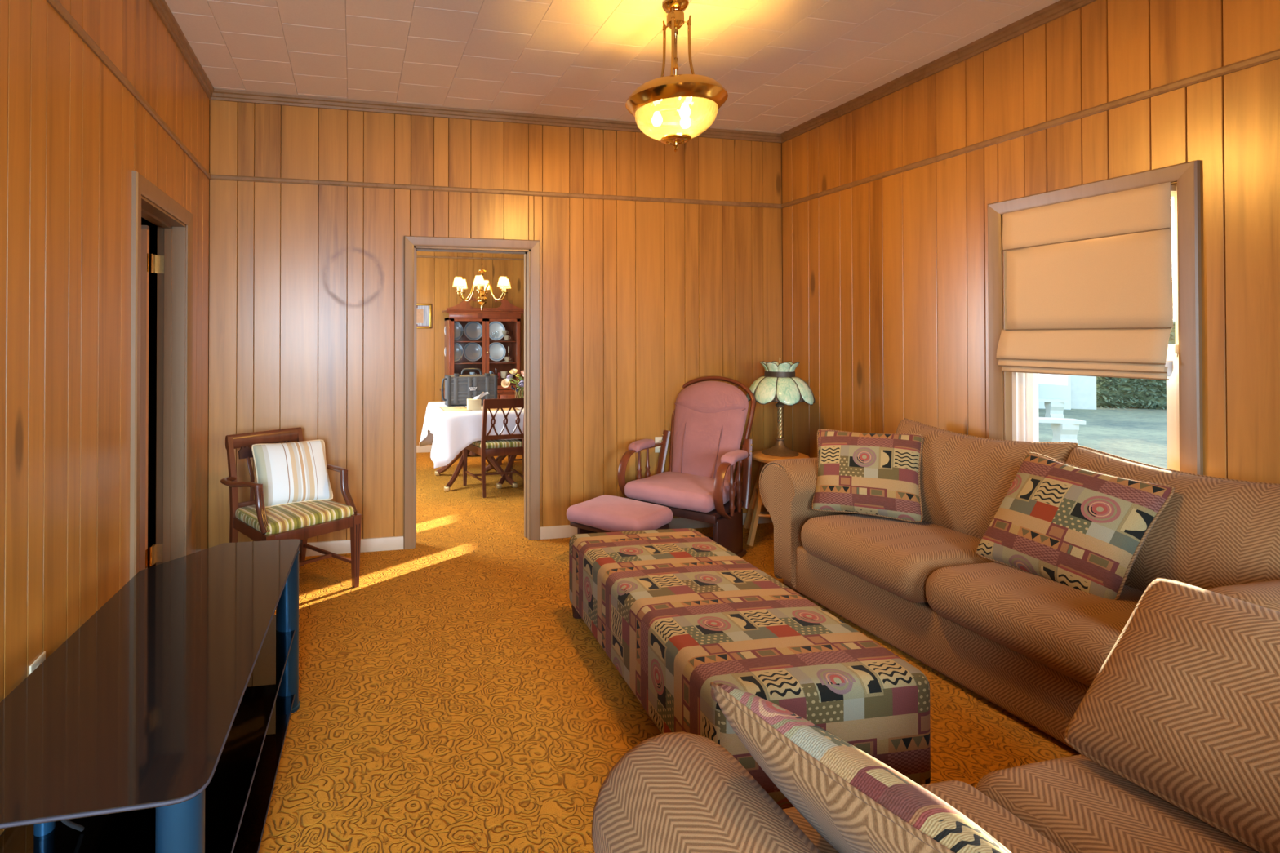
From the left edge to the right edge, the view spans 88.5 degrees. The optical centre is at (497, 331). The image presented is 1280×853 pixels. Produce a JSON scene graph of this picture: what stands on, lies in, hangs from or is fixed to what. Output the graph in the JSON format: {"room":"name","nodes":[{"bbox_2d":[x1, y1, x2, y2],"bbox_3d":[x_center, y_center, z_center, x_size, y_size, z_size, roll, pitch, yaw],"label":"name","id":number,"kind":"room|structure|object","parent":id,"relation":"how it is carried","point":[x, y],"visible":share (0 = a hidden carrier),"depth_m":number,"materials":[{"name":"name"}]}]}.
{"room":"living room","nodes":[
{"label":"living room","id":0,"kind":"room"},
{"bbox_2d":[0,0,209,835],"bbox_3d":[-1.266,-0.064,1.287,0.122,2.988,5.865,0,-1,-13],"label":"wall","id":1,"kind":"structure","parent":0,"point":[73,136],"depth_m":2.10,"materials":[{"name":"brown wood"}]},
{"bbox_2d":[29,651,45,674],"bbox_3d":[-1.331,1.003,1.855,0.007,0.115,0.090,0,-1,-13],"label":"wall outlet","id":2,"kind":"object","parent":1,"relation":"attached to","point":[42,658],"visible":0.3,"depth_m":1.85,"materials":[{"name":"beige plastic"}]},
{"bbox_2d":[46,0,211,179],"bbox_3d":[-1.188,-1.006,1.256,0.013,0.032,5.755,0,-1,-13],"label":"trim","id":3,"kind":"structure","parent":1,"relation":"attached to","point":[56,5],"depth_m":2.46,"materials":[{"name":"brown wood"}]},
{"bbox_2d":[129,170,192,579],"bbox_3d":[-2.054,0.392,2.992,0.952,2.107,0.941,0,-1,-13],"label":"door frame","id":4,"kind":"structure","parent":1,"relation":"in","point":[173,263],"depth_m":3.43,"materials":[{"name":"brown wood"}]},
{"bbox_2d":[149,0,213,99],"bbox_3d":[-1.178,-1.527,1.264,0.034,0.062,5.755,0,-1,-13],"label":"trim","id":5,"kind":"structure","parent":1,"relation":"attached to","point":[161,6],"depth_m":3.35,"materials":[{"name":"brown wood"}]},
{"bbox_2d":[141,217,157,561],"bbox_3d":[-2.468,0.145,2.980,1.478,2.600,2.300,0,-1,-13],"label":"wall","id":6,"kind":"structure","parent":0,"point":[153,277],"depth_m":4.08,"materials":[{"name":"paint"}]},
{"bbox_2d":[416,251,524,445],"bbox_3d":[-0.613,-0.002,8.074,4.372,2.988,0.122,0,-1,-13],"label":"wall","id":7,"kind":"structure","parent":0,"point":[435,277],"depth_m":8.00,"materials":[{"name":"brown wood"}]},
{"bbox_2d":[416,303,431,328],"bbox_3d":[-1.005,-0.195,7.913,0.384,0.310,0.021,0,-1,-13],"label":"picture frame","id":8,"kind":"object","parent":7,"relation":"attached to","point":[424,311],"visible":0.48,"depth_m":7.93,"materials":[{"name":"gold metal"}]},
{"bbox_2d":[416,444,431,453],"bbox_3d":[-0.598,1.449,7.993,4.132,0.085,0.016,0,-1,-13],"label":"baseboard","id":9,"kind":"structure","parent":7,"relation":"attached to","point":[427,448],"depth_m":7.92,"materials":[{"name":"beige paint"}]},
{"bbox_2d":[416,255,524,260],"bbox_3d":[-0.599,-0.930,8.017,4.132,0.022,0.012,0,-1,-13],"label":"trim","id":10,"kind":"structure","parent":7,"relation":"attached to","point":[420,256],"depth_m":8.06,"materials":[{"name":"brown wood"}]},
{"bbox_2d":[207,99,782,548],"bbox_3d":[0.176,-0.034,4.567,4.372,2.988,0.122,0,-1,-13],"label":"wall","id":11,"kind":"structure","parent":0,"point":[641,301],"depth_m":4.45,"materials":[{"name":"brown wood"}]},
{"bbox_2d":[297,536,403,556],"bbox_3d":[-1.228,1.414,4.167,1.223,0.085,0.016,0,-1,-13],"label":"baseboard","id":12,"kind":"structure","parent":11,"relation":"attached to","point":[394,543],"depth_m":4.24,"materials":[{"name":"beige paint"}]},
{"bbox_2d":[403,235,540,549],"bbox_3d":[-0.178,0.406,4.470,0.950,2.105,0.140,0,-1,-13],"label":"door frame","id":13,"kind":"structure","parent":11,"relation":"in","point":[530,249],"depth_m":4.49,"materials":[{"name":"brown wood"}]},
{"bbox_2d":[210,88,781,142],"bbox_3d":[0.193,-1.498,4.504,4.132,0.062,0.034,0,-1,-13],"label":"trim","id":14,"kind":"structure","parent":11,"relation":"attached to","point":[223,95],"depth_m":4.42,"materials":[{"name":"brown wood"}]},
{"bbox_2d":[210,173,782,208],"bbox_3d":[0.191,-0.977,4.509,4.132,0.032,0.013,0,-1,-13],"label":"trim","id":15,"kind":"structure","parent":11,"relation":"attached to","point":[220,177],"depth_m":4.44,"materials":[{"name":"brown wood"}]},
{"bbox_2d":[540,511,773,539],"bbox_3d":[1.253,1.419,4.725,1.955,0.085,0.016,0,-1,-13],"label":"baseboard","id":16,"kind":"structure","parent":11,"relation":"attached to","point":[564,531],"depth_m":4.72,"materials":[{"name":"beige paint"}]},
{"bbox_2d":[654,436,662,453],"bbox_3d":[1.193,0.831,4.722,0.075,0.116,0.007,0,-1,-13],"label":"wall outlet","id":17,"kind":"object","parent":11,"relation":"attached to","point":[657,439],"visible":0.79,"depth_m":4.72,"materials":[{"name":"beige plastic"}]},
{"bbox_2d":[164,0,1059,133],"bbox_3d":[0.821,-1.619,1.715,4.372,0.130,5.997,0,-1,-13],"label":"ceiling","id":18,"kind":"structure","parent":0,"point":[781,65],"depth_m":3.49,"materials":[{"name":"tile"}]},
{"bbox_2d":[625,0,728,151],"bbox_3d":[0.834,-1.190,3.002,0.461,0.704,0.461,0,-1,-13],"label":"pendant light","id":19,"kind":"object","parent":18,"relation":"hanging from","point":[713,95],"visible":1,"depth_m":2.97,"materials":[{"name":"gold metal"}]},
{"bbox_2d":[147,452,1079,852],"bbox_3d":[-0.296,1.508,3.277,5.852,0.120,9.590,0,-1,-13],"label":"floor","id":20,"kind":"structure","parent":0,"point":[454,699],"depth_m":2.44,"materials":[{"name":"carpet"}]},
{"bbox_2d":[0,538,301,852],"bbox_3d":[-0.915,1.134,1.819,0.534,0.602,1.501,0,-1,-10],"label":"stand","id":21,"kind":"object","parent":20,"relation":"on","point":[160,724],"visible":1,"depth_m":1.50,"materials":[{"name":"black glass"}]},
{"bbox_2d":[60,819,84,831],"bbox_3d":[-0.913,0.983,1.364,0.046,0.274,0.163,0,-1,-28],"label":"power cord","id":22,"kind":"object","parent":21,"relation":"on","point":[69,824],"visible":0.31,"depth_m":1.40,"materials":[{"name":"black plastic"}]},
{"bbox_2d":[232,693,294,852],"bbox_3d":[-0.920,1.373,1.816,0.519,0.008,1.470,0,-1,-11],"label":"shelf","id":23,"kind":"object","parent":21,"relation":"attached to","point":[249,838],"depth_m":1.96,"materials":[{"name":"black glass"}]},
{"bbox_2d":[220,426,361,587],"bbox_3d":[-1.191,1.025,3.656,0.606,0.859,0.661,0,-1,44],"label":"armchair","id":24,"kind":"object","parent":20,"relation":"on","point":[301,521],"visible":0.81,"depth_m":3.62,"materials":[{"name":"brown wood"}]},
{"bbox_2d":[251,439,333,507],"bbox_3d":[-1.202,0.825,3.766,0.436,0.340,0.237,0,-1,-32],"label":"throw pillow","id":25,"kind":"object","parent":24,"relation":"on","point":[288,473],"visible":0.92,"depth_m":3.71,"materials":[{"name":"fabric"}]},
{"bbox_2d":[434,439,522,491],"bbox_3d":[-0.007,1.108,6.385,1.227,0.732,1.000,0,-1,-13],"label":"dining table","id":26,"kind":"object","parent":20,"relation":"on","point":[494,463],"visible":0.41,"depth_m":6.17,"materials":[{"name":"brown wood"}]},
{"bbox_2d":[419,401,524,468],"bbox_3d":[-0.039,0.973,6.365,1.378,0.480,1.191,0,-1,-13],"label":"tablecloth","id":27,"kind":"object","parent":26,"relation":"on","point":[450,433],"visible":0.48,"depth_m":5.79,"materials":[{"name":"white fabric"}]},
{"bbox_2d":[438,405,467,411],"bbox_3d":[-0.404,0.729,6.083,0.260,0.004,0.400,0,-1,-13],"label":"placemat","id":28,"kind":"object","parent":27,"relation":"on","point":[443,408],"visible":0.96,"depth_m":6.07,"materials":[{"name":"beige fabric"}]},
{"bbox_2d":[441,368,497,406],"bbox_3d":[-0.291,0.547,6.416,0.555,0.370,0.188,0,-1,-14],"label":"equipment case","id":29,"kind":"object","parent":27,"relation":"on","point":[459,388],"visible":0.87,"depth_m":6.33,"materials":[{"name":"grey plastic"}]},
{"bbox_2d":[466,391,488,410],"bbox_3d":[-0.181,0.646,6.003,0.203,0.168,0.116,0,-1,-9],"label":"tissue box","id":30,"kind":"object","parent":27,"relation":"on","point":[475,403],"visible":1,"depth_m":5.94,"materials":[{"name":"beige cardboard"}]},
{"bbox_2d":[487,407,520,411],"bbox_3d":[0.042,0.729,6.040,0.310,0.004,0.230,0,-1,-13],"label":"placemat","id":31,"kind":"object","parent":27,"relation":"on","point":[493,409],"visible":0.41,"depth_m":6.00,"materials":[{"name":"beige fabric"}]},
{"bbox_2d":[501,368,524,398],"bbox_3d":[0.217,0.544,6.200,0.318,0.373,0.280,0,-1,15],"label":"flower vase","id":32,"kind":"object","parent":27,"relation":"on","point":[513,371],"visible":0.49,"depth_m":6.15,"materials":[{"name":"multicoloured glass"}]},
{"bbox_2d":[440,297,524,455],"bbox_3d":[-0.176,0.539,7.830,1.000,1.902,0.512,0,-1,-13],"label":"china cabinet","id":33,"kind":"object","parent":20,"relation":"on","point":[508,314],"visible":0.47,"depth_m":7.75,"materials":[{"name":"brown wood"}]},
{"bbox_2d":[444,342,463,361],"bbox_3d":[-0.542,0.248,7.934,0.242,0.240,0.043,0,-1,-12],"label":"plate","id":34,"kind":"object","parent":33,"relation":"on","point":[458,349],"visible":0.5,"depth_m":7.95,"materials":[{"name":"white ceramic"}]},
{"bbox_2d":[444,320,463,340],"bbox_3d":[-0.542,-0.014,7.937,0.242,0.240,0.043,0,-1,-12],"label":"plate","id":35,"kind":"object","parent":33,"relation":"on","point":[458,328],"visible":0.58,"depth_m":7.95,"materials":[{"name":"white ceramic"}]},
{"bbox_2d":[463,342,482,361],"bbox_3d":[-0.308,0.248,7.987,0.242,0.240,0.043,0,-1,-12],"label":"plate","id":36,"kind":"object","parent":33,"relation":"on","point":[473,351],"visible":1,"depth_m":7.99,"materials":[{"name":"white ceramic"}]},
{"bbox_2d":[464,320,482,340],"bbox_3d":[-0.298,-0.014,7.992,0.242,0.240,0.043,0,-1,-12],"label":"plate","id":37,"kind":"object","parent":33,"relation":"on","point":[473,330],"visible":0.99,"depth_m":8.00,"materials":[{"name":"white ceramic"}]},
{"bbox_2d":[440,387,524,393],"bbox_3d":[-0.178,0.715,7.835,1.000,0.030,0.498,0,-1,-13],"label":"countertop","id":38,"kind":"structure","parent":33,"relation":"on","point":[504,390],"depth_m":7.67,"materials":[{"name":"brown wood"}]},
{"bbox_2d":[497,377,515,385],"bbox_3d":[-0.195,0.638,7.915,0.820,0.125,0.220,0,-1,-13],"label":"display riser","id":39,"kind":"object","parent":38,"relation":"on","point":[499,380],"visible":0.21,"depth_m":7.88,"materials":[{"name":"brown wood"}]},
{"bbox_2d":[499,371,509,377],"bbox_3d":[0.078,0.529,7.885,0.099,0.080,0.099,0,-1,32],"label":"teacup","id":40,"kind":"object","parent":39,"relation":"on","point":[503,374],"visible":0.89,"depth_m":7.85,"materials":[{"name":"white ceramic"}]},
{"bbox_2d":[453,341,516,342],"bbox_3d":[-0.192,0.120,7.903,0.836,0.014,0.346,0,-1,-13],"label":"shelf","id":41,"kind":"object","parent":33,"relation":"attached to","point":[454,341],"depth_m":7.73,"materials":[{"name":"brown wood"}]},
{"bbox_2d":[453,361,516,364],"bbox_3d":[-0.192,0.382,7.901,0.836,0.014,0.346,0,-1,-13],"label":"shelf","id":42,"kind":"object","parent":33,"relation":"attached to","point":[455,362],"depth_m":7.78,"materials":[{"name":"brown wood"}]},
{"bbox_2d":[488,321,505,340],"bbox_3d":[-0.021,-0.013,8.054,0.242,0.240,0.043,0,-1,-12],"label":"plate","id":43,"kind":"object","parent":33,"relation":"on","point":[495,328],"visible":0.87,"depth_m":8.06,"materials":[{"name":"white ceramic"}]},
{"bbox_2d":[488,342,506,360],"bbox_3d":[-0.016,0.249,8.053,0.242,0.240,0.043,0,-1,-12],"label":"plate","id":44,"kind":"object","parent":33,"relation":"on","point":[497,351],"visible":0.94,"depth_m":8.06,"materials":[{"name":"white ceramic"}]},
{"bbox_2d":[501,335,511,341],"bbox_3d":[0.113,0.080,7.938,0.132,0.065,0.132,0,-1,-13],"label":"teacup","id":45,"kind":"object","parent":33,"relation":"on","point":[506,337],"visible":1,"depth_m":7.91,"materials":[{"name":"white ceramic"}]},
{"bbox_2d":[502,330,509,334],"bbox_3d":[0.093,0.011,8.016,0.075,0.055,0.075,0,-1,32],"label":"teacup","id":46,"kind":"object","parent":45,"relation":"on","point":[504,332],"visible":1,"depth_m":7.99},
{"bbox_2d":[503,335,509,339],"bbox_3d":[0.113,0.075,7.938,0.072,0.055,0.072,0,-1,-13],"label":"bowl","id":47,"kind":"object","parent":45,"relation":"on","point":[506,337],"depth_m":7.91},
{"bbox_2d":[502,356,512,362],"bbox_3d":[0.118,0.342,7.937,0.132,0.065,0.132,0,-1,-13],"label":"teacup","id":48,"kind":"object","parent":33,"relation":"on","point":[506,358],"visible":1,"depth_m":7.91,"materials":[{"name":"white ceramic"}]},
{"bbox_2d":[504,356,510,361],"bbox_3d":[0.118,0.337,7.937,0.072,0.055,0.072,0,-1,-13],"label":"bowl","id":49,"kind":"object","parent":48,"relation":"on","point":[507,358],"depth_m":7.91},
{"bbox_2d":[462,397,524,497],"bbox_3d":[-0.008,1.036,5.976,0.506,0.877,0.577,0,-1,-19],"label":"dining chair","id":50,"kind":"object","parent":20,"relation":"on","point":[488,446],"visible":0.88,"depth_m":5.76,"materials":[{"name":"brown wood"}]},
{"bbox_2d":[498,458,522,465],"bbox_3d":[0.341,1.045,6.971,0.577,0.877,0.506,0,-1,-13],"label":"dining chair","id":51,"kind":"object","parent":20,"relation":"on","point":[500,463],"visible":0.02,"depth_m":6.71,"materials":[{"name":"brown wood"}]},
{"bbox_2d":[566,494,672,533],"bbox_3d":[0.753,1.253,3.966,0.524,0.402,0.450,0,-1,42],"label":"footrest","id":52,"kind":"object","parent":20,"relation":"on","point":[602,513],"visible":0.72,"depth_m":3.86,"materials":[{"name":"fabric"}]},
{"bbox_2d":[617,376,755,557],"bbox_3d":[1.324,0.888,4.354,0.750,1.140,0.820,0,-1,42],"label":"glider rocker","id":53,"kind":"object","parent":20,"relation":"on","point":[708,418],"visible":0.98,"depth_m":4.36,"materials":[{"name":"fabric"}]},
{"bbox_2d":[624,471,737,512],"bbox_3d":[1.233,1.041,4.253,0.603,0.146,0.550,0,-1,42],"label":"seat cushion","id":54,"kind":"object","parent":53,"relation":"on","point":[678,491],"depth_m":4.11,"materials":[{"name":"fabric"}]},
{"bbox_2d":[671,381,748,480],"bbox_3d":[1.474,0.706,4.521,0.536,0.706,0.264,0,-1,42],"label":"cushion","id":55,"kind":"object","parent":53,"relation":"on","point":[708,418],"depth_m":4.46,"materials":[{"name":"fabric"}]},
{"bbox_2d":[675,381,746,413],"bbox_3d":[1.508,0.495,4.560,0.526,0.278,0.149,0,-1,42],"label":"pillow","id":56,"kind":"object","parent":53,"relation":"on","point":[704,397],"depth_m":4.51,"materials":[{"name":"fabric"}]},
{"bbox_2d":[568,528,930,809],"bbox_3d":[0.833,1.228,2.600,0.704,0.427,1.530,0,-1,-10],"label":"bench ottoman","id":57,"kind":"object","parent":20,"relation":"on","point":[676,612],"visible":0.77,"depth_m":2.14,"materials":[{"name":"multicoloured fabric"}]},
{"bbox_2d":[743,450,809,546],"bbox_3d":[1.989,1.162,4.511,0.464,0.605,0.464,0,-1,18],"label":"stool","id":58,"kind":"object","parent":20,"relation":"on","point":[753,513],"visible":0.38,"depth_m":4.42,"materials":[{"name":"brown wood"}]},
{"bbox_2d":[746,357,814,457],"bbox_3d":[1.989,0.517,4.517,0.442,0.685,0.442,0,-1,30],"label":"table lamp","id":59,"kind":"object","parent":58,"relation":"on","point":[779,383],"visible":1,"depth_m":4.41,"materials":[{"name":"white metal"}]},
{"bbox_2d":[775,401,784,407],"bbox_3d":[1.989,0.394,4.518,0.060,0.270,0.060,0,-1,-15],"label":"socket","id":60,"kind":"object","parent":59,"relation":"attached to","point":[779,405],"depth_m":4.50,"materials":[{"name":"brown metal"}]},
{"bbox_2d":[591,731,1258,852],"bbox_3d":[1.133,1.015,1.014,1.805,0.775,0.880,0,-1,-13],"label":"loveseat","id":61,"kind":"object","parent":20,"relation":"on","point":[681,792],"visible":0.56,"depth_m":1.19,"materials":[{"name":"fabric"}]},
{"bbox_2d":[710,681,1011,852],"bbox_3d":[0.643,0.808,1.020,0.362,0.357,0.499,0,-1,-26],"label":"throw pillow","id":62,"kind":"object","parent":61,"relation":"on","point":[855,802],"visible":1,"depth_m":0.94,"materials":[{"name":"fabric"}]},
{"bbox_2d":[782,780,1065,852],"bbox_3d":[0.837,1.057,0.999,0.596,0.211,0.780,0,-1,-13],"label":"seat cushion","id":63,"kind":"object","parent":61,"relation":"on","point":[1015,832],"depth_m":1.27,"materials":[{"name":"fabric"}]},
{"bbox_2d":[975,754,1258,852],"bbox_3d":[1.422,1.058,1.130,0.596,0.211,0.780,0,-1,-13],"label":"seat cushion","id":64,"kind":"object","parent":61,"relation":"on","point":[1075,802],"depth_m":1.29,"materials":[{"name":"fabric"}]},
{"bbox_2d":[1064,577,1279,852],"bbox_3d":[1.533,0.771,1.204,0.357,0.388,0.662,0,-1,-16],"label":"cushion","id":65,"kind":"object","parent":61,"relation":"on","point":[1184,707],"visible":1,"depth_m":1.30,"materials":[{"name":"fabric"}]},
{"bbox_2d":[759,417,1279,750],"bbox_3d":[2.180,0.954,2.788,0.885,0.939,2.280,0,-1,-13],"label":"sofa","id":66,"kind":"object","parent":20,"relation":"on","point":[1033,646],"visible":0.59,"depth_m":2.55,"materials":[{"name":"fabric"}]},
{"bbox_2d":[811,429,923,522],"bbox_3d":[1.976,0.755,3.437,0.522,0.432,0.277,0,-1,38],"label":"throw pillow","id":67,"kind":"object","parent":66,"relation":"on","point":[873,474],"visible":1,"depth_m":3.37,"materials":[{"name":"multicolored geometric patterned fabric"}]},
{"bbox_2d":[800,514,995,603],"bbox_3d":[2.019,1.067,3.135,0.724,0.220,0.756,0,-1,-13],"label":"seat cushion","id":68,"kind":"object","parent":66,"relation":"on","point":[895,557],"depth_m":2.99,"materials":[{"name":"fabric"}]},
{"bbox_2d":[925,562,1143,686],"bbox_3d":[2.185,1.060,2.395,0.724,0.220,0.756,0,-1,-13],"label":"seat cushion","id":69,"kind":"object","parent":66,"relation":"on","point":[1069,633],"depth_m":2.30,"materials":[{"name":"fabric"}]},
{"bbox_2d":[975,452,1174,599],"bbox_3d":[2.251,0.758,2.534,0.310,0.474,0.528,0,-1,-11],"label":"throw pillow","id":70,"kind":"object","parent":66,"relation":"on","point":[1082,529],"visible":0.92,"depth_m":2.44,"materials":[{"name":"multicolored geometric patterned fabric"}]},
{"bbox_2d":[782,0,1279,484],"bbox_3d":[2.884,-0.056,2.220,0.122,2.988,5.865,0,-1,-13],"label":"wall","id":71,"kind":"structure","parent":0,"point":[886,303],"depth_m":3.27,"materials":[{"name":"brown wood"}]},
{"bbox_2d":[780,0,1096,142],"bbox_3d":[2.820,-1.519,2.163,0.034,0.062,5.755,0,-1,-13],"label":"trim","id":72,"kind":"structure","parent":71,"relation":"attached to","point":[1060,8],"depth_m":3.55,"materials":[{"name":"brown wood"}]},
{"bbox_2d":[782,48,1279,208],"bbox_3d":[2.830,-0.998,2.160,0.013,0.032,5.755,0,-1,-13],"label":"trim","id":73,"kind":"structure","parent":71,"relation":"attached to","point":[1273,55],"depth_m":2.94,"materials":[{"name":"brown wood"}]},
{"bbox_2d":[987,160,1203,475],"bbox_3d":[2.709,0.038,2.934,0.155,1.414,0.851,0,-1,-13],"label":"window","id":74,"kind":"structure","parent":71,"relation":"in","point":[1013,397],"depth_m":2.64,"materials":[{"name":"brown wood"}]},
{"bbox_2d":[995,182,1178,380],"bbox_3d":[2.650,-0.202,2.919,0.087,0.801,0.719,0,-1,-13],"label":"blind","id":75,"kind":"object","parent":74,"relation":"attached to","point":[1090,286],"visible":1,"depth_m":2.86,"materials":[{"name":"beige fabric"}]},
{"bbox_3d":[-0.232,-1.572,6.393,4.372,0.120,3.593,0,-1,-13],"label":"ceiling","id":76,"kind":"structure","parent":0,"visible":0},
{"bbox_2d":[452,253,511,311],"bbox_3d":[-0.154,-0.857,6.400,0.617,1.310,0.604,0,-1,-13],"label":"chandelier","id":77,"kind":"object","parent":76,"relation":"hanging from","point":[482,285],"visible":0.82,"depth_m":6.32,"materials":[{"name":"gold metal"}]},
{"label":"outside","id":78,"kind":"structure","parent":0,"visible":0},
{"bbox_2d":[1038,405,1167,468],"bbox_3d":[26.267,2.308,26.390,55.368,0.200,80.000,0,-1,-13],"label":"pavement","id":79,"kind":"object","parent":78,"point":[1132,433],"depth_m":13.34,"materials":[{"name":"grey concrete"}]},
{"bbox_2d":[1038,397,1069,417],"bbox_3d":[13.232,1.877,15.760,1.130,0.470,0.484,0,-1,17],"label":"garden bench","id":80,"kind":"object","parent":79,"relation":"on","point":[1054,407],"visible":0.42,"depth_m":15.55,"materials":[{"name":"stone"}]},
{"bbox_2d":[1038,417,1085,444],"bbox_3d":[10.064,1.841,11.867,1.130,0.470,0.484,0,-1,12],"label":"garden bench","id":81,"kind":"object","parent":79,"relation":"on","point":[1064,429],"visible":0.48,"depth_m":11.70,"materials":[{"name":"stone"}]},
{"bbox_2d":[1038,373,1096,409],"bbox_3d":[12.484,0.771,19.568,9.300,2.750,2.000,0,-1,21],"label":"house","id":82,"kind":"structure","parent":79,"relation":"on","point":[1080,390],"depth_m":17.66,"materials":[{"name":"white"}]},
{"bbox_2d":[1096,318,1175,409],"bbox_3d":[19.932,0.903,17.527,6.575,2.592,1.643,0,-1,23],"label":"hedge","id":83,"kind":"object","parent":79,"relation":"on","point":[1122,393],"visible":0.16,"depth_m":17.81,"materials":[{"name":"green plant"}]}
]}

